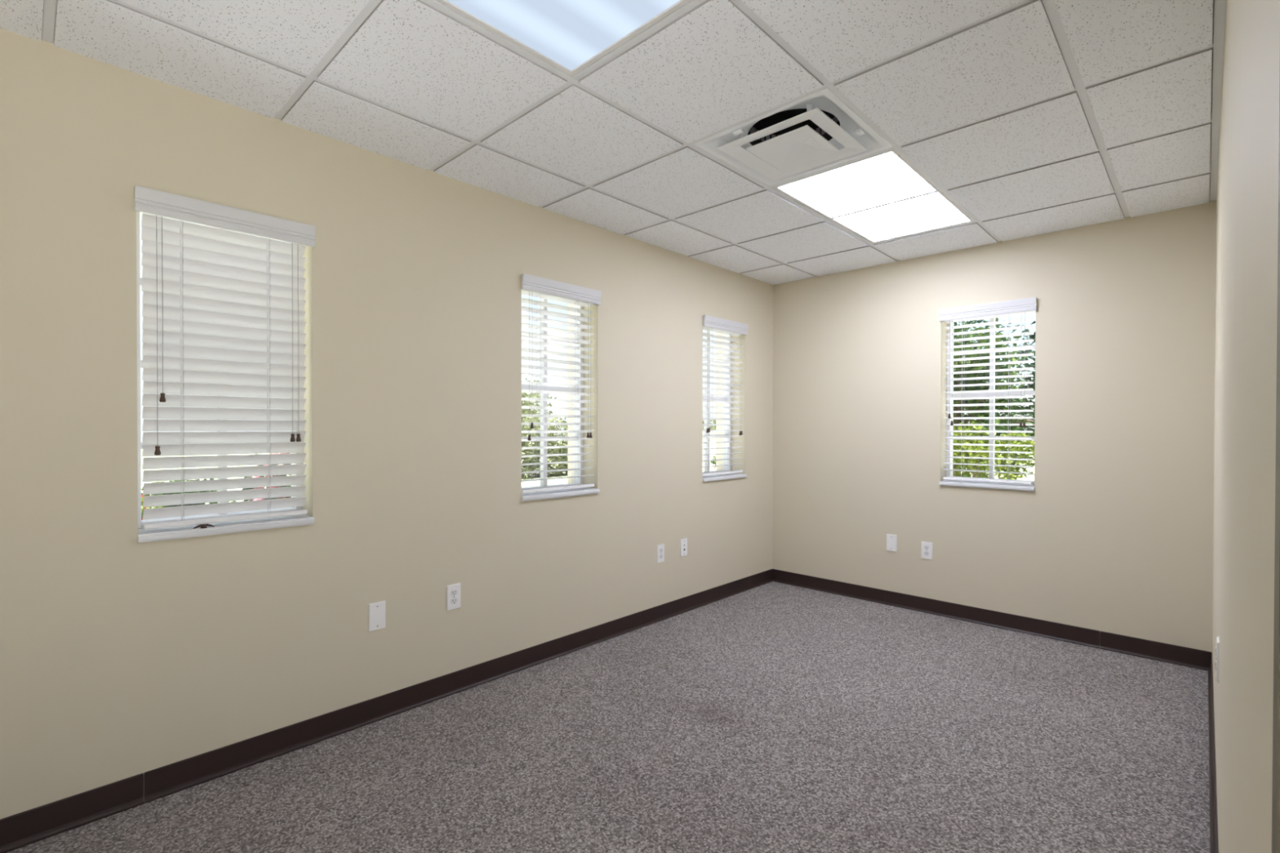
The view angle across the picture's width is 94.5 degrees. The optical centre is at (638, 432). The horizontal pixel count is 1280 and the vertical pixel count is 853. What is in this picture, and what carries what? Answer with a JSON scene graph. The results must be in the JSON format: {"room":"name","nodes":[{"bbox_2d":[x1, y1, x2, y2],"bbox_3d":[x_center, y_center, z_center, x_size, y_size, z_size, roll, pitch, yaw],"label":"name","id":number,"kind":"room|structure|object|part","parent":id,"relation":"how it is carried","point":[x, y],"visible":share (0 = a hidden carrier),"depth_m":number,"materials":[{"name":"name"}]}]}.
{"room":"empty office room","nodes":[
{"label":"empty office room","id":0,"kind":"room"},
{"bbox_2d":[0,2,773,818],"bbox_3d":[-0.623,-0.063,3.189,0.270,2.950,4.640,1,1,44],"label":"wall","id":1,"kind":"structure","parent":0,"point":[122,657],"depth_m":2.35,"materials":[{"name":"beige paint"}]},
{"bbox_2d":[136,211,314,542],"bbox_3d":[-1.556,-0.211,2.215,0.308,1.141,0.527,1,1,44],"label":"window","id":2,"kind":"structure","parent":1,"relation":"in","point":[175,532],"depth_m":2.07,"materials":[{"name":"white plastic"}]},
{"bbox_2d":[193,524,214,528],"bbox_3d":[-1.513,0.327,2.055,0.061,0.014,0.018,0,1,-44],"label":"cleat","id":3,"kind":"object","parent":2,"relation":"on","point":[202,526],"visible":1,"depth_m":2.05,"materials":[{"name":"brown metal"}]},
{"bbox_2d":[133,185,315,529],"bbox_3d":[-1.469,-0.234,2.131,0.085,1.124,0.536,1,1,44],"label":"window blind","id":4,"kind":"object","parent":2,"relation":"attached to","point":[226,308],"visible":1,"depth_m":2.12,"materials":[{"name":"white plastic"}]},
{"bbox_3d":[-1.603,-0.344,1.967,0.002,0.786,0.002,1,1,44],"label":"pull cord","id":5,"kind":"part","parent":4,"relation":"part of","materials":[{"name":"white fabric"}]},
{"bbox_3d":[-1.594,-0.433,1.977,0.002,0.609,0.002,1,1,44],"label":"pull cord","id":6,"kind":"part","parent":4,"relation":"part of","materials":[{"name":"white fabric"}]},
{"bbox_3d":[-1.580,-0.213,2.040,0.002,1.050,0.001,0,1,35],"label":"cord","id":7,"kind":"part","parent":4,"relation":"part of","materials":[{"name":"white fabric"}]},
{"bbox_3d":[-1.577,-0.212,2.044,0.034,1.050,0.003,1,1,44],"label":"ladder cord","id":8,"kind":"part","parent":4,"relation":"part of","materials":[{"name":"white fabric"}]},
{"bbox_3d":[-1.482,0.316,2.147,0.051,0.023,0.490,1,1,44],"label":"rail","id":9,"kind":"part","parent":4,"relation":"part of","materials":[{"name":"white plastic"}]},
{"bbox_3d":[-1.400,-0.214,2.229,0.002,1.050,0.002,0,1,-37],"label":"cord","id":10,"kind":"part","parent":4,"relation":"part of","materials":[{"name":"white fabric"}]},
{"bbox_3d":[-1.397,-0.214,2.232,0.034,1.050,0.003,1,1,44],"label":"ladder cord","id":11,"kind":"part","parent":4,"relation":"part of","materials":[{"name":"white fabric"}]},
{"bbox_3d":[-1.324,-0.365,2.259,0.002,0.748,0.002,1,1,44],"label":"pull cord","id":12,"kind":"part","parent":4,"relation":"part of","materials":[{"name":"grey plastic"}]},
{"bbox_3d":[-1.310,-0.365,2.273,0.002,0.748,0.002,1,1,44],"label":"pull cord","id":13,"kind":"part","parent":4,"relation":"part of","materials":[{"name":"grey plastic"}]},
{"bbox_3d":[-1.521,0.346,2.184,0.208,0.028,0.527,1,1,44],"label":"sill","id":14,"kind":"part","parent":2,"relation":"part of","materials":[{"name":"white"}]},
{"bbox_2d":[368,600,385,631],"bbox_3d":[-1.104,0.776,2.494,0.007,0.115,0.070,1,1,44],"label":"blank wall plate","id":15,"kind":"object","parent":1,"relation":"attached to","point":[376,611],"visible":1,"depth_m":2.49,"materials":[{"name":"white plastic"}]},
{"bbox_2d":[0,568,773,852],"bbox_3d":[-0.522,1.164,3.100,0.015,0.096,4.637,1,1,44],"label":"baseboard","id":16,"kind":"structure","parent":1,"relation":"attached to","point":[35,824],"depth_m":2.28,"materials":[{"name":"black rubber"}]},
{"bbox_2d":[446,582,460,610],"bbox_3d":[-0.861,0.766,2.748,0.007,0.115,0.070,1,1,44],"label":"wall outlet","id":17,"kind":"object","parent":1,"relation":"attached to","point":[453,591],"visible":1,"depth_m":2.75,"materials":[{"name":"white plastic"}]},
{"bbox_2d":[450,597,457,604],"bbox_3d":[-0.859,0.785,2.747,0.002,0.027,0.034,1,1,44],"label":"receptacle","id":18,"kind":"object","parent":17,"relation":"attached to","point":[453,600],"depth_m":2.75,"materials":[{"name":"white plastic"}]},
{"bbox_2d":[450,589,457,595],"bbox_3d":[-0.859,0.746,2.747,0.002,0.027,0.034,1,1,44],"label":"receptacle","id":19,"kind":"object","parent":17,"relation":"attached to","point":[453,592],"depth_m":2.75,"materials":[{"name":"white plastic"}]},
{"bbox_2d":[521,297,599,502],"bbox_3d":[-0.517,-0.218,3.300,0.308,1.141,0.527,1,1,44],"label":"window","id":20,"kind":"structure","parent":1,"relation":"in","point":[577,481],"depth_m":3.33,"materials":[{"name":"white plastic"}]},
{"bbox_3d":[-0.481,0.339,3.270,0.208,0.028,0.527,1,1,44],"label":"sill","id":21,"kind":"part","parent":20,"relation":"part of","materials":[{"name":"white wood"}]},
{"bbox_2d":[521,273,601,493],"bbox_3d":[-0.430,-0.241,3.217,0.086,1.124,0.536,1,1,44],"label":"window blind","id":22,"kind":"object","parent":20,"relation":"attached to","point":[531,286],"visible":0.87,"depth_m":3.20,"materials":[{"name":"white plastic"}]},
{"bbox_3d":[-0.566,-0.364,3.052,0.002,0.760,0.002,1,1,44],"label":"pull cord","id":23,"kind":"part","parent":22,"relation":"part of","materials":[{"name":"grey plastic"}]},
{"bbox_3d":[-0.554,-0.395,3.063,0.002,0.698,0.002,1,1,44],"label":"pull cord","id":24,"kind":"part","parent":22,"relation":"part of","materials":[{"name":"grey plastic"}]},
{"bbox_3d":[-0.541,-0.220,3.126,0.002,1.050,0.002,0,1,-37],"label":"cord","id":25,"kind":"part","parent":22,"relation":"part of","materials":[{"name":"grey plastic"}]},
{"bbox_3d":[-0.538,-0.220,3.129,0.052,1.050,0.003,1,1,44],"label":"ladder cord","id":26,"kind":"part","parent":22,"relation":"part of","materials":[{"name":"white fabric"}]},
{"bbox_3d":[-0.443,0.309,3.233,0.051,0.023,0.490,1,1,44],"label":"rail","id":27,"kind":"part","parent":22,"relation":"part of","materials":[{"name":"white plastic"}]},
{"bbox_3d":[-0.357,-0.221,3.318,0.052,1.050,0.003,1,1,44],"label":"ladder cord","id":28,"kind":"part","parent":22,"relation":"part of","materials":[{"name":"white fabric"}]},
{"bbox_3d":[-0.287,-0.370,3.343,0.002,0.751,0.002,1,1,44],"label":"pull cord","id":29,"kind":"part","parent":22,"relation":"part of","materials":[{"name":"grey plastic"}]},
{"bbox_2d":[657,543,664,563],"bbox_3d":[0.140,0.779,3.794,0.007,0.115,0.070,1,1,44],"label":"wall outlet","id":30,"kind":"object","parent":1,"relation":"attached to","point":[660,548],"visible":1,"depth_m":3.79,"materials":[{"name":"white plastic"}]},
{"bbox_2d":[680,537,687,556],"bbox_3d":[0.302,0.773,3.963,0.007,0.115,0.070,1,1,44],"label":"jack plate","id":31,"kind":"object","parent":1,"relation":"attached to","point":[683,542],"visible":1,"depth_m":3.96,"materials":[{"name":"white plastic"}]},
{"bbox_2d":[702,330,746,482],"bbox_3d":[0.525,-0.225,4.388,0.308,1.141,0.527,1,1,44],"label":"window","id":32,"kind":"structure","parent":1,"relation":"in","point":[721,477],"depth_m":4.46,"materials":[{"name":"white plastic"}]},
{"bbox_3d":[0.509,-0.239,4.403,0.065,1.114,0.524,1,1,44],"label":"frame","id":33,"kind":"part","parent":32,"relation":"part of","materials":[{"name":"white plastic"}]},
{"bbox_3d":[0.560,0.332,4.358,0.208,0.028,0.527,1,1,44],"label":"sill","id":34,"kind":"part","parent":32,"relation":"part of","materials":[{"name":"white"}]},
{"bbox_2d":[702,315,748,475],"bbox_3d":[0.611,-0.249,4.305,0.086,1.124,0.536,1,1,44],"label":"window blind","id":35,"kind":"object","parent":32,"relation":"attached to","point":[710,323],"visible":0.91,"depth_m":4.32,"materials":[{"name":"white plastic"}]},
{"bbox_3d":[0.504,-0.227,4.217,0.052,1.050,0.003,1,1,44],"label":"ladder cord","id":36,"kind":"part","parent":35,"relation":"part of","materials":[{"name":"white fabric"}]},
{"bbox_3d":[0.598,0.302,4.321,0.051,0.023,0.490,1,1,44],"label":"rail","id":37,"kind":"part","parent":35,"relation":"part of","materials":[{"name":"white plastic"}]},
{"bbox_3d":[0.684,-0.228,4.406,0.052,1.050,0.003,1,1,44],"label":"ladder cord","id":38,"kind":"part","parent":35,"relation":"part of","materials":[{"name":"white fabric"}]},
{"bbox_3d":[0.773,-0.380,4.450,0.002,0.747,0.002,1,1,44],"label":"pull cord","id":39,"kind":"part","parent":35,"relation":"part of","materials":[{"name":"white fabric"}]},
{"bbox_2d":[0,0,1213,284],"bbox_3d":[0.399,-1.184,2.204,2.557,0.037,4.644,1,1,44],"label":"ceiling","id":40,"kind":"structure","parent":0,"point":[1034,117],"depth_m":2.05,"materials":[{"name":"tile"}]},
{"bbox_2d":[434,0,693,76],"bbox_3d":[-0.422,-1.221,1.321,0.582,0.112,1.190,1,1,44],"label":"ceiling light","id":41,"kind":"object","parent":40,"relation":"attached to","point":[570,36],"visible":1,"depth_m":1.69,"materials":[{"name":"white plastic"}]},
{"bbox_2d":[692,87,892,186],"bbox_3d":[0.630,-1.264,2.420,0.582,0.220,0.582,1,1,44],"label":"ceiling vent","id":42,"kind":"object","parent":40,"relation":"in","point":[815,131],"visible":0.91,"depth_m":2.44,"materials":[{"name":"white metal"}]},
{"bbox_2d":[773,148,974,243],"bbox_3d":[1.261,-1.232,3.080,0.582,0.112,1.190,1,1,44],"label":"ceiling light","id":43,"kind":"object","parent":40,"relation":"attached to","point":[887,176],"visible":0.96,"depth_m":2.98,"materials":[{"name":"white plastic"}]},
{"bbox_2d":[5,581,1209,852],"bbox_3d":[0.458,1.321,2.268,3.125,0.200,5.030,1,1,44],"label":"floor","id":44,"kind":"structure","parent":0,"point":[772,717],"depth_m":2.22,"materials":[{"name":"carpet"}]},
{"bbox_2d":[772,131,1216,653],"bbox_3d":[2.041,-0.066,4.038,2.945,2.950,0.270,1,1,44],"label":"wall","id":45,"kind":"structure","parent":0,"point":[1114,532],"depth_m":3.52,"materials":[{"name":"beige paint"}]},
{"bbox_2d":[886,533,897,551],"bbox_3d":[1.760,0.771,4.121,0.070,0.115,0.007,1,1,44],"label":"blank wall plate","id":46,"kind":"object","parent":45,"relation":"attached to","point":[891,540],"visible":1,"depth_m":4.12,"materials":[{"name":"white plastic"}]},
{"bbox_2d":[921,541,932,559],"bbox_3d":[1.927,0.793,3.960,0.070,0.115,0.007,1,1,44],"label":"wall outlet","id":47,"kind":"object","parent":45,"relation":"attached to","point":[926,547],"visible":1,"depth_m":3.96,"materials":[{"name":"white plastic"}]},
{"bbox_2d":[939,317,1035,491],"bbox_3d":[2.273,-0.218,3.816,0.527,1.141,0.308,1,1,44],"label":"window","id":48,"kind":"structure","parent":45,"relation":"in","point":[948,473],"depth_m":3.83,"materials":[{"name":"white plastic"}]},
{"bbox_3d":[2.238,0.339,3.784,0.527,0.028,0.208,1,1,44],"label":"sill","id":49,"kind":"part","parent":48,"relation":"part of","materials":[{"name":"white"}]},
{"bbox_2d":[938,297,1036,484],"bbox_3d":[2.191,-0.241,3.729,0.536,1.124,0.086,1,1,44],"label":"window blind","id":50,"kind":"object","parent":48,"relation":"attached to","point":[1021,307],"visible":1,"depth_m":3.72,"materials":[{"name":"white plastic"}]},
{"bbox_3d":[2.029,-0.432,3.861,0.002,0.629,0.002,1,1,44],"label":"pull cord","id":51,"kind":"part","parent":50,"relation":"part of","materials":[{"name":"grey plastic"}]},
{"bbox_3d":[2.040,-0.408,3.850,0.002,0.676,0.002,1,1,44],"label":"pull cord","id":52,"kind":"part","parent":50,"relation":"part of","materials":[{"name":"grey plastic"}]},
{"bbox_3d":[2.099,-0.221,3.840,0.001,1.050,0.002,0,1,35],"label":"cord","id":53,"kind":"part","parent":50,"relation":"part of","materials":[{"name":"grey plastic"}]},
{"bbox_3d":[2.103,-0.221,3.837,0.003,1.050,0.053,1,1,44],"label":"ladder cord","id":54,"kind":"part","parent":50,"relation":"part of","materials":[{"name":"white fabric"}]},
{"bbox_3d":[2.201,0.309,3.746,0.490,0.023,0.051,1,1,44],"label":"rail","id":55,"kind":"part","parent":50,"relation":"part of","materials":[{"name":"white plastic"}]},
{"bbox_3d":[2.288,-0.220,3.660,0.001,1.050,0.002,0,1,-37],"label":"cord","id":56,"kind":"part","parent":50,"relation":"part of","materials":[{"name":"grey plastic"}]},
{"bbox_3d":[2.291,-0.219,3.657,0.003,1.050,0.053,1,1,44],"label":"ladder cord","id":57,"kind":"part","parent":50,"relation":"part of","materials":[{"name":"white fabric"}]},
{"bbox_3d":[2.317,-0.400,3.585,0.002,0.687,0.002,1,1,44],"label":"pull cord","id":58,"kind":"part","parent":50,"relation":"part of","materials":[{"name":"white fabric"}]},
{"bbox_3d":[2.330,-0.400,3.572,0.002,0.687,0.002,1,1,44],"label":"pull cord","id":59,"kind":"part","parent":50,"relation":"part of","materials":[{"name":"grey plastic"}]},
{"bbox_2d":[772,568,1211,671],"bbox_3d":[1.995,1.161,3.893,2.551,0.096,0.015,1,1,44],"label":"baseboard","id":60,"kind":"structure","parent":45,"relation":"attached to","point":[1153,650],"depth_m":3.61,"materials":[{"name":"black rubber"}]},
{"bbox_2d":[1210,0,1213,131],"bbox_3d":[0.346,-1.589,2.267,3.625,0.120,5.860,1,1,44],"label":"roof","id":61,"kind":"structure","parent":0,"point":[1213,0],"depth_m":2.46,"materials":[{"name":"grey"}]},
{"bbox_2d":[1212,0,1279,852],"bbox_3d":[1.364,-0.045,1.288,0.120,2.950,4.640,1,1,44],"label":"wall","id":62,"kind":"structure","parent":0,"point":[1247,194],"depth_m":0.68,"materials":[{"name":"beige paint"}]},
{"bbox_2d":[1208,653,1218,852],"bbox_3d":[1.660,1.178,1.707,0.015,0.096,3.602,1,1,44],"label":"baseboard","id":63,"kind":"structure","parent":62,"relation":"attached to","point":[1214,846],"depth_m":2.07,"materials":[{"name":"black rubber"}]},
{"bbox_2d":[1215,635,1219,682],"bbox_3d":[1.676,0.657,1.714,0.007,0.115,0.070,1,1,44],"label":"wall outlet","id":64,"kind":"object","parent":62,"relation":"attached to","point":[1217,647],"visible":1,"depth_m":1.69,"materials":[{"name":"white plastic"}]},
{"bbox_2d":[1209,0,1226,201],"bbox_3d":[1.313,-1.175,1.329,0.024,0.022,4.640,1,1,44],"label":"trim","id":65,"kind":"structure","parent":62,"relation":"attached to","point":[1220,6],"depth_m":1.99,"materials":[{"name":"white"}]},
{"bbox_2d":[1271,76,1279,852],"bbox_3d":[0.452,0.161,0.334,0.126,2.150,0.040,1,1,44],"label":"trim","id":66,"kind":"structure","parent":62,"relation":"attached to","point":[1276,712],"depth_m":0.38,"materials":[{"name":"brown"}]},
{"label":"outside","id":67,"kind":"structure","parent":0,"visible":0},
{"bbox_2d":[141,440,1034,508],"bbox_3d":[7.991,1.460,12.008,120.000,0.190,140.000,1,1,44],"label":"ground","id":68,"kind":"structure","parent":67,"point":[1029,477],"depth_m":17.14,"materials":[{"name":"green plant"}]},
{"bbox_2d":[141,494,162,519],"bbox_3d":[-3.580,0.923,4.093,0.794,0.988,0.566,1,1,44],"label":"flowering shrub","id":69,"kind":"object","parent":68,"relation":"on","point":[142,495],"visible":0.02,"depth_m":4.25,"materials":[{"name":"green plant"}]},
{"bbox_2d":[141,478,244,513],"bbox_3d":[-4.748,0.892,6.258,1.015,1.024,1.624,0,0,18],"label":"shrub","id":70,"kind":"object","parent":68,"relation":"on","point":[142,498],"visible":0.04,"depth_m":6.01,"materials":[{"name":"green plant"}]},
{"bbox_2d":[231,453,290,502],"bbox_3d":[-3.477,0.748,6.131,1.326,1.311,1.178,1,1,44],"label":"flowering shrub","id":71,"kind":"object","parent":68,"relation":"on","point":[269,453],"visible":0.03,"depth_m":5.80,"materials":[{"name":"green plant"}]},
{"bbox_2d":[521,377,556,436],"bbox_3d":[-4.866,-0.425,21.866,3.707,3.389,3.825,0,0,-13],"label":"tree","id":72,"kind":"object","parent":68,"relation":"on","point":[523,394],"visible":0.06,"depth_m":21.40,"materials":[{"name":"green plant"}]},
{"bbox_2d":[521,412,715,479],"bbox_3d":[-0.485,0.501,19.775,1.421,2.280,13.755,1,1,44],"label":"hedge","id":73,"kind":"object","parent":68,"relation":"on","point":[553,451],"visible":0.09,"depth_m":17.23,"materials":[{"name":"green plant"}]},
{"bbox_2d":[702,431,715,471],"bbox_3d":[2.515,0.648,16.692,6.900,1.340,0.281,0,1,24],"label":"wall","id":74,"kind":"structure","parent":68,"relation":"on","point":[713,439],"depth_m":16.79,"materials":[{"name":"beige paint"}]},
{"bbox_2d":[710,455,715,468],"bbox_3d":[1.455,0.839,9.851,0.863,1.076,0.712,1,1,44],"label":"shrub","id":75,"kind":"object","parent":68,"relation":"on","point":[714,456],"visible":0.02,"depth_m":9.85,"materials":[{"name":"green plant"}]},
{"bbox_2d":[952,317,1035,477],"bbox_3d":[5.473,-0.319,10.486,3.109,3.392,2.944,1,1,44],"label":"tree","id":76,"kind":"object","parent":68,"relation":"on","point":[1003,428],"visible":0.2,"depth_m":9.77,"materials":[{"name":"green plant"}]},
{"bbox_2d":[952,421,1035,479],"bbox_3d":[4.738,0.622,8.159,1.477,1.555,1.356,1,1,44],"label":"shrub","id":77,"kind":"object","parent":68,"relation":"on","point":[980,468],"visible":0.46,"depth_m":7.98,"materials":[{"name":"green plant"}]},
{"bbox_2d":[953,317,1035,478],"bbox_3d":[8.622,-1.056,14.758,5.912,4.806,3.381,1,1,44],"label":"tree","id":78,"kind":"object","parent":68,"relation":"on","point":[1029,420],"visible":0.02,"depth_m":14.58,"materials":[{"name":"green plant"}]},
{"bbox_2d":[1009,320,1035,429],"bbox_3d":[7.957,-0.522,10.054,3.119,3.810,2.565,1,1,44],"label":"tree","id":79,"kind":"object","parent":68,"relation":"on","point":[1031,336],"visible":0.02,"depth_m":10.79,"materials":[{"name":"green plant"}]}
]}

